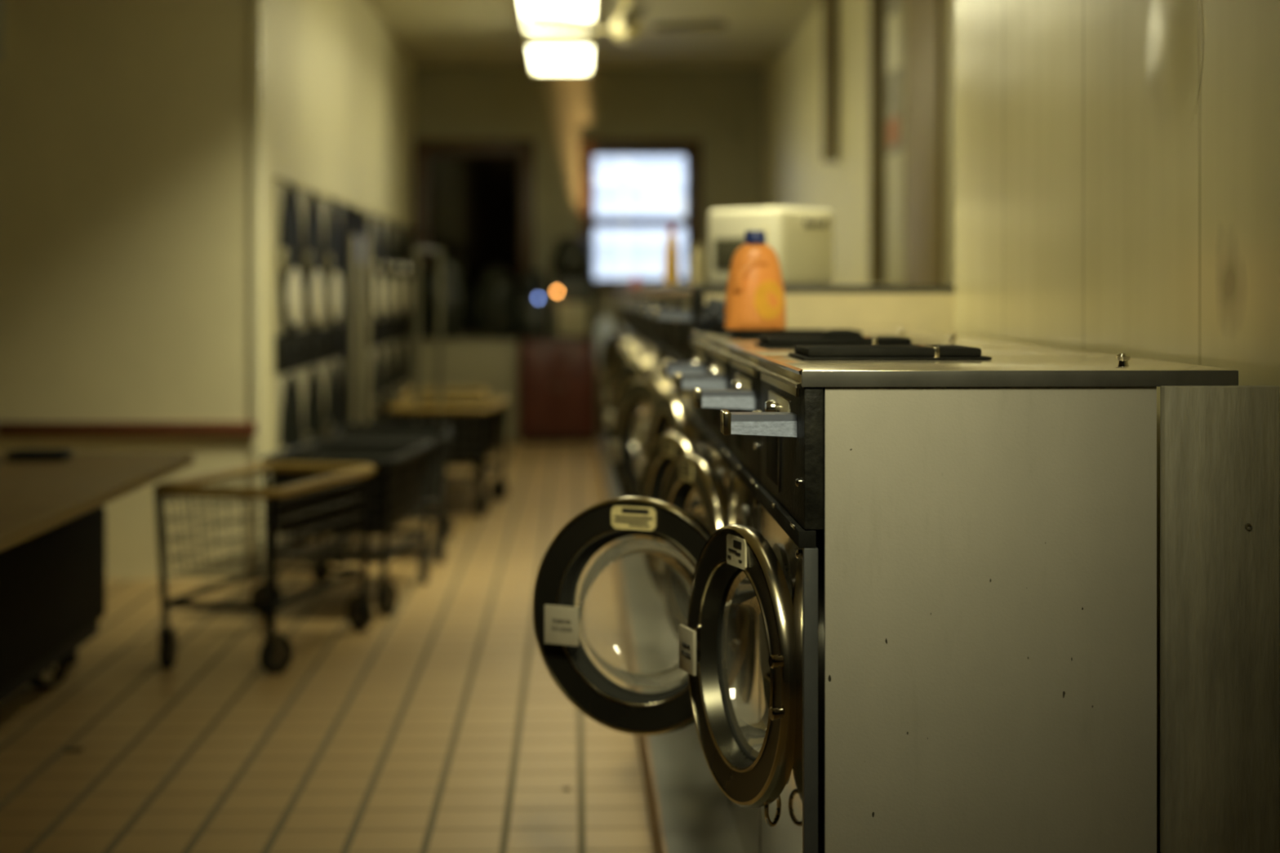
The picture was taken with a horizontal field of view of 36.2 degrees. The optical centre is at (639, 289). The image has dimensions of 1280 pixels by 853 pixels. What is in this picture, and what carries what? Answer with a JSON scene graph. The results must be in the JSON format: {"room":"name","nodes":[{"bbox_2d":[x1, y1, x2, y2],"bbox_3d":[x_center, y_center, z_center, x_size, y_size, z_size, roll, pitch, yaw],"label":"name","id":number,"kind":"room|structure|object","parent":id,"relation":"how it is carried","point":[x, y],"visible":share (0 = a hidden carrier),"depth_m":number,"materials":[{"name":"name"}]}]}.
{"room":"laundry","nodes":[
{"label":"laundry","id":0,"kind":"room"},
{"bbox_2d":[0,0,262,579],"bbox_3d":[-3.089,-0.300,7.802,3.140,2.900,0.120,0,0,-2],"label":"wall partition","id":1,"kind":"structure","parent":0,"point":[125,125],"depth_m":7.78,"materials":[{"name":"beige paint"}]},
{"bbox_2d":[0,422,256,436],"bbox_3d":[-2.030,0.552,7.762,1.015,0.055,0.030,0,0,-2],"label":"trim","id":2,"kind":"structure","parent":1,"relation":"attached to","point":[6,428],"depth_m":7.75,"materials":[{"name":"brown wood"}]},
{"bbox_2d":[250,0,262,579],"bbox_3d":[-1.528,-0.300,7.803,0.042,2.900,0.042,0,0,-2],"label":"trim","id":3,"kind":"structure","parent":1,"relation":"attached to","point":[255,5],"depth_m":7.78,"materials":[{"name":"beige"}]},
{"bbox_2d":[0,435,653,852],"bbox_3d":[-1.644,1.200,5.849,6.100,0.100,19.200,0,0,-2],"label":"floor","id":4,"kind":"structure","parent":0,"point":[442,724],"depth_m":5.19,"materials":[{"name":"tile"}]},
{"bbox_2d":[0,505,105,703],"bbox_3d":[-2.047,0.900,5.020,0.920,0.500,1.830,0,0,-2],"label":"table base","id":5,"kind":"object","parent":4,"relation":"on","point":[52,582],"visible":1,"depth_m":5.32,"materials":[{"name":"black plastic"}]},
{"bbox_2d":[63,747,83,751],"bbox_3d":[-1.412,1.147,4.886,0.044,0.004,0.024,0,0,-2],"label":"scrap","id":6,"kind":"object","parent":4,"relation":"on","point":[65,749],"visible":1,"depth_m":4.88,"materials":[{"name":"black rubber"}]},
{"bbox_2d":[0,453,194,665],"bbox_3d":[-2.152,0.832,4.612,1.602,0.637,3.062,0,0,-2],"label":"folding table","id":7,"kind":"object","parent":4,"relation":"on","point":[37,497],"visible":0.89,"depth_m":5.21,"materials":[{"name":"brown laminate"}]},
{"bbox_2d":[5,448,72,460],"bbox_3d":[-1.811,0.498,5.913,0.180,0.028,0.100,0,0,-2],"label":"folded cloth","id":8,"kind":"object","parent":7,"relation":"on","point":[19,454],"visible":1,"depth_m":5.87,"materials":[{"name":"black fabric"}]},
{"bbox_2d":[153,462,375,674],"bbox_3d":[-1.179,0.870,6.279,0.432,0.560,0.893,0,0,13],"label":"cart","id":9,"kind":"object","parent":4,"relation":"on","point":[276,653],"visible":1,"depth_m":6.09,"materials":[{"name":"brown metal"}]},
{"bbox_2d":[162,470,369,579],"bbox_3d":[-1.183,0.741,6.264,0.389,0.252,0.818,0,0,13],"label":"basket","id":10,"kind":"object","parent":9,"relation":"on","point":[270,512],"depth_m":6.12,"materials":[{"name":"grey metal"}]},
{"bbox_2d":[274,182,302,563],"bbox_3d":[-1.919,0.341,8.570,0.850,1.618,0.740,0,0,-2],"label":"dryer","id":11,"kind":"object","parent":4,"relation":"on","point":[288,237],"visible":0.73,"depth_m":8.45,"materials":[{"name":"black metal"}]},
{"bbox_2d":[297,191,324,540],"bbox_3d":[-1.944,0.341,9.320,0.850,1.618,0.740,0,0,-2],"label":"dryer","id":12,"kind":"object","parent":4,"relation":"on","point":[313,412],"visible":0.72,"depth_m":9.26,"materials":[{"name":"black metal"}]},
{"bbox_2d":[320,198,342,439],"bbox_3d":[-1.969,0.341,10.069,0.850,1.618,0.740,0,0,-2],"label":"dryer","id":13,"kind":"object","parent":4,"relation":"on","point":[332,289],"visible":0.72,"depth_m":9.99,"materials":[{"name":"black metal"}]},
{"bbox_2d":[250,439,435,616],"bbox_3d":[-1.086,0.870,7.306,0.524,0.560,0.895,0,0,4],"label":"cart","id":14,"kind":"object","parent":4,"relation":"on","point":[397,482],"visible":0.77,"depth_m":6.93,"materials":[{"name":"black paint"}]},
{"bbox_2d":[270,446,429,536],"bbox_3d":[-1.071,0.741,7.289,0.449,0.252,0.818,0,0,4],"label":"basket","id":15,"kind":"object","parent":14,"relation":"on","point":[397,482],"depth_m":6.92,"materials":[{"name":"grey metal"}]},
{"bbox_2d":[337,206,369,431],"bbox_3d":[-2.017,0.350,11.164,0.825,1.600,1.430,0,0,-2],"label":"machine","id":16,"kind":"object","parent":4,"relation":"on","point":[355,300],"visible":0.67,"depth_m":11.11,"materials":[{"name":"grey metal"}]},
{"bbox_2d":[367,214,382,431],"bbox_3d":[-2.041,0.341,12.263,0.850,1.618,0.740,0,0,-2],"label":"dryer","id":17,"kind":"object","parent":4,"relation":"on","point":[374,224],"visible":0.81,"depth_m":12.18,"materials":[{"name":"beige metal"}]},
{"bbox_2d":[379,219,393,423],"bbox_3d":[-2.066,0.341,13.013,0.850,1.618,0.740,0,0,-2],"label":"dryer","id":18,"kind":"object","parent":4,"relation":"on","point":[387,228],"visible":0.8,"depth_m":12.93,"materials":[{"name":"beige metal"}]},
{"bbox_2d":[328,422,453,564],"bbox_3d":[-1.095,0.882,8.598,0.554,0.535,0.882,0,0,-6],"label":"cart","id":19,"kind":"object","parent":4,"relation":"on","point":[440,433],"visible":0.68,"depth_m":8.24,"materials":[{"name":"black paint"}]},
{"bbox_2d":[339,429,444,502],"bbox_3d":[-1.084,0.766,8.589,0.469,0.252,0.818,0,0,-6],"label":"basket","id":20,"kind":"object","parent":19,"relation":"on","point":[437,477],"depth_m":8.23,"materials":[{"name":"grey metal"}]},
{"bbox_2d":[390,222,403,421],"bbox_3d":[-2.091,0.341,13.762,0.850,1.618,0.740,0,0,-2],"label":"dryer","id":21,"kind":"object","parent":4,"relation":"on","point":[397,369],"visible":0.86,"depth_m":13.68,"materials":[{"name":"beige metal"}]},
{"bbox_2d":[400,226,412,391],"bbox_3d":[-2.115,0.341,14.512,0.850,1.618,0.740,0,0,-2],"label":"dryer","id":22,"kind":"object","parent":4,"relation":"on","point":[406,233],"visible":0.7,"depth_m":14.43,"materials":[{"name":"beige metal"}]},
{"bbox_2d":[400,387,488,491],"bbox_3d":[-1.139,0.870,11.333,0.518,0.560,0.893,0,0,-5],"label":"cart","id":23,"kind":"object","parent":4,"relation":"on","point":[408,393],"visible":0.27,"depth_m":11.70,"materials":[{"name":"brown plastic"}]},
{"bbox_2d":[387,246,509,516],"bbox_3d":[-0.996,0.465,10.339,0.532,1.370,0.894,0,0,3],"label":"cart","id":24,"kind":"object","parent":4,"relation":"on","point":[475,424],"visible":0.63,"depth_m":9.94,"materials":[{"name":"brown metal"}]},
{"bbox_2d":[394,402,505,460],"bbox_3d":[-0.997,0.741,10.323,0.489,0.252,0.818,0,0,3],"label":"basket","id":25,"kind":"object","parent":24,"relation":"on","point":[475,427],"depth_m":9.94,"materials":[{"name":"grey metal"}]},
{"bbox_2d":[411,338,519,439],"bbox_3d":[-1.357,0.767,15.161,0.840,0.765,0.325,0,0,-2],"label":"half wall","id":26,"kind":"structure","parent":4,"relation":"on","point":[491,365],"depth_m":15.02,"materials":[{"name":"beige paint"}]},
{"bbox_2d":[420,253,468,339],"bbox_3d":[-1.523,0.050,15.165,0.395,0.668,0.294,0,0,-2],"label":"bag","id":27,"kind":"object","parent":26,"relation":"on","point":[455,285],"visible":0.82,"depth_m":15.06,"materials":[{"name":"grey"}]},
{"bbox_2d":[471,265,524,339],"bbox_3d":[-1.093,0.098,15.175,0.415,0.574,0.271,0,0,-2],"label":"bag","id":28,"kind":"object","parent":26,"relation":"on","point":[495,313],"visible":0.92,"depth_m":15.08,"materials":[{"name":"grey"}]},
{"bbox_2d":[519,338,596,442],"bbox_3d":[-0.625,0.765,14.973,0.580,0.770,0.530,0,0,-2],"label":"base cabinet","id":29,"kind":"object","parent":4,"relation":"on","point":[557,378],"visible":0.94,"depth_m":14.73,"materials":[{"name":"wood"}]},
{"bbox_2d":[520,268,547,339],"bbox_3d":[-0.810,0.109,14.961,0.208,0.541,0.340,0,0,-2],"label":"machine","id":30,"kind":"object","parent":29,"relation":"on","point":[533,311],"visible":1,"depth_m":14.84,"materials":[{"name":"grey metal"}]},
{"bbox_2d":[550,235,595,339],"bbox_3d":[-0.515,-0.019,14.982,0.343,0.797,0.362,0,0,-2],"label":"machine","id":31,"kind":"object","parent":29,"relation":"on","point":[572,262],"visible":1,"depth_m":14.84,"materials":[{"name":"grey metal"}]},
{"bbox_2d":[594,317,615,453],"bbox_3d":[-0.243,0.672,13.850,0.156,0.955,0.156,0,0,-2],"label":"washing machine","id":32,"kind":"object","parent":4,"relation":"on","point":[605,327],"visible":0.36,"depth_m":13.80,"materials":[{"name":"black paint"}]},
{"bbox_2d":[1160,385,1279,852],"bbox_3d":[0.774,0.639,2.614,0.155,1.022,0.024,0,0,-2],"label":"wall panel","id":33,"kind":"object","parent":4,"relation":"on","point":[1220,445],"visible":1,"depth_m":2.60,"materials":[{"name":"grey paint"}]},
{"bbox_2d":[262,0,413,565],"bbox_3d":[-1.705,-0.300,11.630,0.120,2.900,7.440,0,0,-2],"label":"wall","id":34,"kind":"structure","parent":0,"point":[344,85],"depth_m":10.15,"materials":[{"name":"beige paint"}]},
{"bbox_2d":[408,66,765,435],"bbox_3d":[-0.866,-0.300,15.450,3.710,2.900,0.140,0,0,-2],"label":"wall","id":35,"kind":"structure","parent":0,"point":[723,108],"depth_m":15.40,"materials":[{"name":"paint"}]},
{"bbox_2d":[411,139,534,340],"bbox_3d":[-1.304,-0.383,15.380,0.960,1.585,0.210,0,0,-2],"label":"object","id":36,"kind":"structure","parent":35,"relation":"in","point":[474,199],"depth_m":15.42,"materials":[{"name":"brown wood"}]},
{"bbox_2d":[580,139,701,290],"bbox_3d":[0.001,-0.583,15.423,0.970,1.185,0.210,0,0,-2],"label":"window","id":37,"kind":"structure","parent":35,"relation":"in","point":[691,149],"depth_m":15.39,"materials":[{"name":"brown wood"}]},
{"bbox_2d":[366,0,822,67],"bbox_3d":[-1.644,-1.800,5.849,6.100,0.100,19.200,0,0,-2],"label":"ceiling","id":38,"kind":"structure","parent":0,"point":[430,33],"depth_m":13.32,"materials":[{"name":"paint"}]},
{"bbox_2d":[519,0,595,33],"bbox_3d":[-0.423,-1.597,9.992,0.399,0.306,2.136,0,0,-2],"label":"ceiling light","id":39,"kind":"object","parent":38,"relation":"hanging from","point":[579,9],"visible":0.7,"depth_m":10.20,"materials":[{"name":"beige"}]},
{"bbox_2d":[525,33,593,73],"bbox_3d":[-0.501,-1.597,12.365,0.399,0.306,1.486,0,0,-2],"label":"ceiling light","id":40,"kind":"object","parent":38,"relation":"hanging from","point":[549,53],"visible":0.82,"depth_m":11.99,"materials":[{"name":"beige plastic"}]},
{"bbox_2d":[528,46,591,72],"bbox_3d":[-0.501,-1.480,12.365,0.375,0.060,1.410,0,0,-2],"label":"diffuser","id":41,"kind":"object","parent":40,"relation":"attached to","point":[544,59],"depth_m":12.37,"materials":[{"name":"beige plastic"}]},
{"bbox_2d":[524,0,727,44],"bbox_3d":[-0.073,-1.535,10.503,0.830,0.430,0.830,0,0,39],"label":"ceiling fan","id":42,"kind":"object","parent":38,"relation":"hanging from","point":[625,28],"visible":1,"depth_m":10.47,"materials":[{"name":"beige metal"}]},
{"bbox_2d":[599,432,743,852],"bbox_3d":[0.534,1.085,8.332,1.282,0.130,11.380,0,0,-2],"label":"concrete plinth","id":43,"kind":"structure","parent":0,"point":[697,816],"depth_m":4.28,"materials":[{"name":"grey paint"}]},
{"bbox_2d":[598,287,625,390],"bbox_3d":[0.212,0.503,12.507,0.957,1.033,0.773,0,0,-2],"label":"washer","id":44,"kind":"object","parent":43,"relation":"on","point":[610,340],"visible":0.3,"depth_m":12.58,"materials":[{"name":"silver metal"}]},
{"bbox_2d":[606,287,622,340],"bbox_3d":[0.216,0.503,13.287,0.898,1.033,0.773,0,0,-2],"label":"washer","id":45,"kind":"object","parent":43,"relation":"on","point":[619,334],"visible":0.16,"depth_m":13.18,"materials":[{"name":"silver metal"}]},
{"bbox_2d":[603,287,632,439],"bbox_3d":[0.270,0.503,10.948,0.945,1.033,0.773,0,0,-2],"label":"washer","id":46,"kind":"object","parent":43,"relation":"on","point":[619,344],"visible":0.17,"depth_m":10.93,"materials":[{"name":"silver metal"}]},
{"bbox_2d":[610,287,628,346],"bbox_3d":[0.268,0.503,11.728,0.898,1.033,0.773,0,0,-2],"label":"washer","id":47,"kind":"object","parent":43,"relation":"on","point":[625,340],"visible":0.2,"depth_m":11.59,"materials":[{"name":"silver metal"}]},
{"bbox_2d":[631,275,640,287],"bbox_3d":[-0.023,-0.051,11.606,0.056,0.075,0.070,0,0,-2],"label":"detergent bottle","id":48,"kind":"object","parent":47,"relation":"on","point":[636,282],"visible":0.91,"depth_m":11.58,"materials":[{"name":"white plastic"}]},
{"bbox_2d":[603,286,642,477],"bbox_3d":[0.309,0.503,9.388,0.970,1.033,0.773,0,0,-2],"label":"washer","id":49,"kind":"object","parent":43,"relation":"on","point":[620,357],"visible":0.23,"depth_m":9.42,"materials":[{"name":"silver metal"}]},
{"bbox_2d":[616,287,636,471],"bbox_3d":[0.320,0.503,10.169,0.898,1.033,0.773,0,0,-2],"label":"washer","id":50,"kind":"object","parent":43,"relation":"on","point":[633,348],"visible":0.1,"depth_m":10.06,"materials":[{"name":"silver metal"}]},
{"bbox_2d":[605,286,656,470],"bbox_3d":[0.355,0.503,7.829,0.981,1.033,0.773,0,0,-2],"label":"washer","id":51,"kind":"object","parent":43,"relation":"on","point":[628,371],"visible":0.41,"depth_m":7.85,"materials":[{"name":"silver metal"}]},
{"bbox_2d":[626,378,644,451],"bbox_3d":[0.017,0.500,7.816,0.069,0.293,0.293,0,0,-24],"label":"glass bowl","id":52,"kind":"object","parent":51,"relation":"on","point":[635,442],"depth_m":7.87,"materials":[{"name":"clear glass"}]},
{"bbox_2d":[663,225,679,285],"bbox_3d":[0.122,-0.131,7.558,0.060,0.235,0.085,0,0,-2],"label":"detergent bottle","id":53,"kind":"object","parent":51,"relation":"on","point":[671,277],"visible":0.93,"depth_m":7.53,"materials":[{"name":"white plastic"}]},
{"bbox_2d":[690,244,706,284],"bbox_3d":[0.226,-0.096,7.632,0.060,0.165,0.075,0,0,-2],"label":"detergent bottle","id":54,"kind":"object","parent":51,"relation":"on","point":[697,268],"visible":0.85,"depth_m":7.61,"materials":[{"name":"beige plastic"}]},
{"bbox_2d":[597,432,667,852],"bbox_3d":[-0.111,1.086,8.311,0.008,0.128,11.380,0,0,-2],"label":"baseboard","id":55,"kind":"structure","parent":43,"relation":"attached to","point":[657,832],"depth_m":4.70,"materials":[{"name":"brown rubber"}]},
{"bbox_2d":[623,286,648,438],"bbox_3d":[0.371,0.503,8.610,0.898,1.033,0.773,0,0,-2],"label":"washer","id":56,"kind":"object","parent":43,"relation":"on","point":[643,359],"visible":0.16,"depth_m":8.51,"materials":[{"name":"silver metal"}]},
{"bbox_2d":[608,284,678,497],"bbox_3d":[0.401,0.503,6.270,0.993,1.033,0.773,0,0,-2],"label":"washer","id":57,"kind":"object","parent":43,"relation":"on","point":[637,398],"visible":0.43,"depth_m":6.33,"materials":[{"name":"silver metal"}]},
{"bbox_2d":[631,401,652,485],"bbox_3d":[0.061,0.500,6.255,0.069,0.293,0.293,0,0,-26],"label":"glass bowl","id":58,"kind":"object","parent":57,"relation":"on","point":[638,409],"depth_m":6.32,"materials":[{"name":"clear glass"}]},
{"bbox_2d":[708,207,833,284],"bbox_3d":[0.416,-0.135,6.242,0.304,0.243,0.296,0,0,42],"label":"machine","id":59,"kind":"object","parent":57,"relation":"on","point":[802,239],"visible":0.77,"depth_m":6.15,"materials":[{"name":"beige plastic"}]},
{"bbox_2d":[635,285,666,442],"bbox_3d":[0.423,0.503,7.051,0.898,1.033,0.773,0,0,-2],"label":"washer","id":60,"kind":"object","parent":43,"relation":"on","point":[656,375],"visible":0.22,"depth_m":6.96,"materials":[{"name":"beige metal"}]},
{"bbox_2d":[640,328,948,598],"bbox_3d":[0.361,0.555,4.785,0.740,0.930,0.617,0,0,-2],"label":"washer","id":61,"kind":"object","parent":43,"relation":"on","point":[668,448],"visible":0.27,"depth_m":4.77,"materials":[{"name":"silver metal"}]},
{"bbox_2d":[662,440,671,452],"bbox_3d":[0.066,0.381,4.754,0.020,0.024,0.061,0,0,-2],"label":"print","id":62,"kind":"object","parent":61,"relation":"on","point":[667,445],"depth_m":4.75,"materials":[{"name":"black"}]},
{"bbox_2d":[695,297,733,333],"bbox_3d":[0.242,0.062,4.813,0.209,0.084,0.358,0,0,-2],"label":"crumpled cloth","id":63,"kind":"object","parent":61,"relation":"on","point":[712,320],"visible":0.38,"depth_m":4.74,"materials":[{"name":"grey fabric"}]},
{"bbox_2d":[639,284,955,483],"bbox_3d":[0.558,0.503,5.494,1.110,1.033,0.773,0,0,-2],"label":"half wall","id":64,"kind":"structure","parent":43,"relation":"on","point":[931,308],"depth_m":5.11,"materials":[{"name":"beige paint"}]},
{"bbox_2d":[665,420,674,434],"bbox_3d":[0.132,0.500,5.483,0.069,0.293,0.293,0,0,-14],"label":"glass bowl","id":65,"kind":"object","parent":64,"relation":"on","point":[668,426],"depth_m":5.56,"materials":[{"name":"clear glass"}]},
{"bbox_2d":[532,329,1105,852],"bbox_3d":[0.290,0.547,3.542,0.965,0.946,0.617,0,0,-2],"label":"washer","id":66,"kind":"object","parent":43,"relation":"on","point":[666,531],"visible":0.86,"depth_m":3.44,"materials":[{"name":"beige metal"}]},
{"bbox_2d":[613,507,652,527],"bbox_3d":[-0.012,0.395,3.395,0.065,0.031,0.037,0,0,-2],"label":"print","id":67,"kind":"object","parent":66,"relation":"on","point":[623,517],"depth_m":3.39,"materials":[{"name":"black"}]},
{"bbox_2d":[578,534,695,688],"bbox_3d":[0.020,0.567,3.458,0.279,0.279,0.069,0,0,27],"label":"glass bowl","id":68,"kind":"object","parent":66,"relation":"on","point":[658,546],"depth_m":3.46,"materials":[{"name":"clear glass"}]},
{"bbox_2d":[651,328,1024,807],"bbox_3d":[0.391,0.554,4.165,0.722,0.932,0.617,0,0,-2],"label":"washer","id":69,"kind":"object","parent":43,"relation":"on","point":[692,482],"visible":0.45,"depth_m":4.14,"materials":[{"name":"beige metal"}]},
{"bbox_2d":[680,463,690,476],"bbox_3d":[0.096,0.381,4.140,0.017,0.024,0.062,0,0,-2],"label":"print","id":70,"kind":"object","parent":69,"relation":"on","point":[685,468],"depth_m":4.14,"materials":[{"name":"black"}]},
{"bbox_2d":[684,488,705,597],"bbox_3d":[0.164,0.555,4.160,0.069,0.279,0.279,0,0,-17],"label":"glass bowl","id":71,"kind":"object","parent":69,"relation":"on","point":[692,500],"depth_m":4.24,"materials":[{"name":"clear glass"}]},
{"bbox_2d":[724,231,786,329],"bbox_3d":[0.254,-0.021,4.323,0.136,0.218,0.089,0,0,-2],"label":"detergent bottle","id":72,"kind":"object","parent":69,"relation":"on","point":[755,299],"visible":1,"depth_m":4.29,"materials":[{"name":"orange plastic"}]},
{"bbox_2d":[679,343,1238,852],"bbox_3d":[0.429,0.554,2.924,0.728,0.932,0.620,0,0,-2],"label":"washer","id":73,"kind":"object","parent":43,"relation":"on","point":[948,576],"visible":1,"depth_m":2.62,"materials":[{"name":"beige metal"}]},
{"bbox_2d":[727,539,742,562],"bbox_3d":[0.139,0.383,2.883,0.017,0.030,0.056,0,0,-2],"label":"print","id":74,"kind":"object","parent":73,"relation":"on","point":[734,546],"depth_m":2.88,"materials":[{"name":"black"}]},
{"bbox_2d":[721,571,770,758],"bbox_3d":[0.201,0.555,2.921,0.069,0.279,0.279,0,0,-18],"label":"glass bowl","id":75,"kind":"object","parent":73,"relation":"on","point":[746,741],"depth_m":3.00,"materials":[{"name":"clear glass"}]},
{"bbox_2d":[765,0,955,284],"bbox_3d":[1.354,-0.300,5.948,0.100,2.900,19.000,0,0,-2],"label":"wall","id":76,"kind":"structure","parent":0,"point":[797,176],"depth_m":11.13,"materials":[{"name":"beige paint"}]},
{"bbox_2d":[822,0,838,161],"bbox_3d":[1.083,-1.240,11.142,0.090,1.020,0.090,0,0,-2],"label":"pipe","id":77,"kind":"object","parent":76,"relation":"attached to","point":[830,7],"visible":1,"depth_m":11.10,"materials":[{"name":"metal"}]},
{"bbox_2d":[869,0,885,284],"bbox_3d":[1.144,-0.885,9.443,0.080,1.730,0.080,0,0,-2],"label":"window frame","id":78,"kind":"structure","parent":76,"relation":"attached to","point":[877,7],"depth_m":9.41,"materials":[{"name":"brown paint"}]},
{"bbox_2d":[885,0,906,283],"bbox_3d":[1.184,-0.885,9.024,0.035,1.710,0.520,0,0,-2],"label":"notice board","id":79,"kind":"object","parent":76,"relation":"attached to","point":[895,10],"visible":0.88,"depth_m":8.96,"materials":[{"name":"beige"}]},
{"bbox_2d":[885,0,902,155],"bbox_3d":[1.170,-1.175,9.024,0.003,1.090,0.460,0,0,-2],"label":"poster","id":80,"kind":"object","parent":79,"relation":"attached to","point":[894,8],"depth_m":9.00,"materials":[{"name":"beige paper"}]},
{"bbox_2d":[906,0,943,284],"bbox_3d":[1.210,-0.300,8.339,0.030,2.900,0.730,0,0,-2],"label":"trim","id":81,"kind":"structure","parent":76,"relation":"attached to","point":[925,18],"depth_m":8.23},
{"bbox_2d":[955,0,1279,852],"bbox_3d":[1.197,-0.300,0.665,0.564,2.900,8.450,0,0,-2],"label":"wall","id":82,"kind":"structure","parent":0,"point":[1075,229],"depth_m":3.37,"materials":[{"name":"beige paint"}]},
{"label":"outside","id":83,"kind":"structure","parent":0,"visible":0},
{"bbox_3d":[0.433,2.200,17.174,10.000,0.100,2.900,0,0,-2],"label":"ground","id":84,"kind":"structure","parent":83,"visible":0},
{"bbox_2d":[619,157,685,279],"bbox_3d":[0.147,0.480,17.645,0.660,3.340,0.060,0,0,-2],"label":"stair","id":85,"kind":"structure","parent":84,"relation":"on","point":[629,174],"depth_m":17.61,"materials":[{"name":"white"}]},
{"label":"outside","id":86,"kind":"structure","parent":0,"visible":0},
{"bbox_2d":[594,155,684,279],"bbox_3d":[0.382,-1.350,18.723,10.000,7.000,0.200,0,0,-2],"label":"wall","id":87,"kind":"structure","parent":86,"point":[646,245],"depth_m":18.61,"materials":[{"name":"white paint"}]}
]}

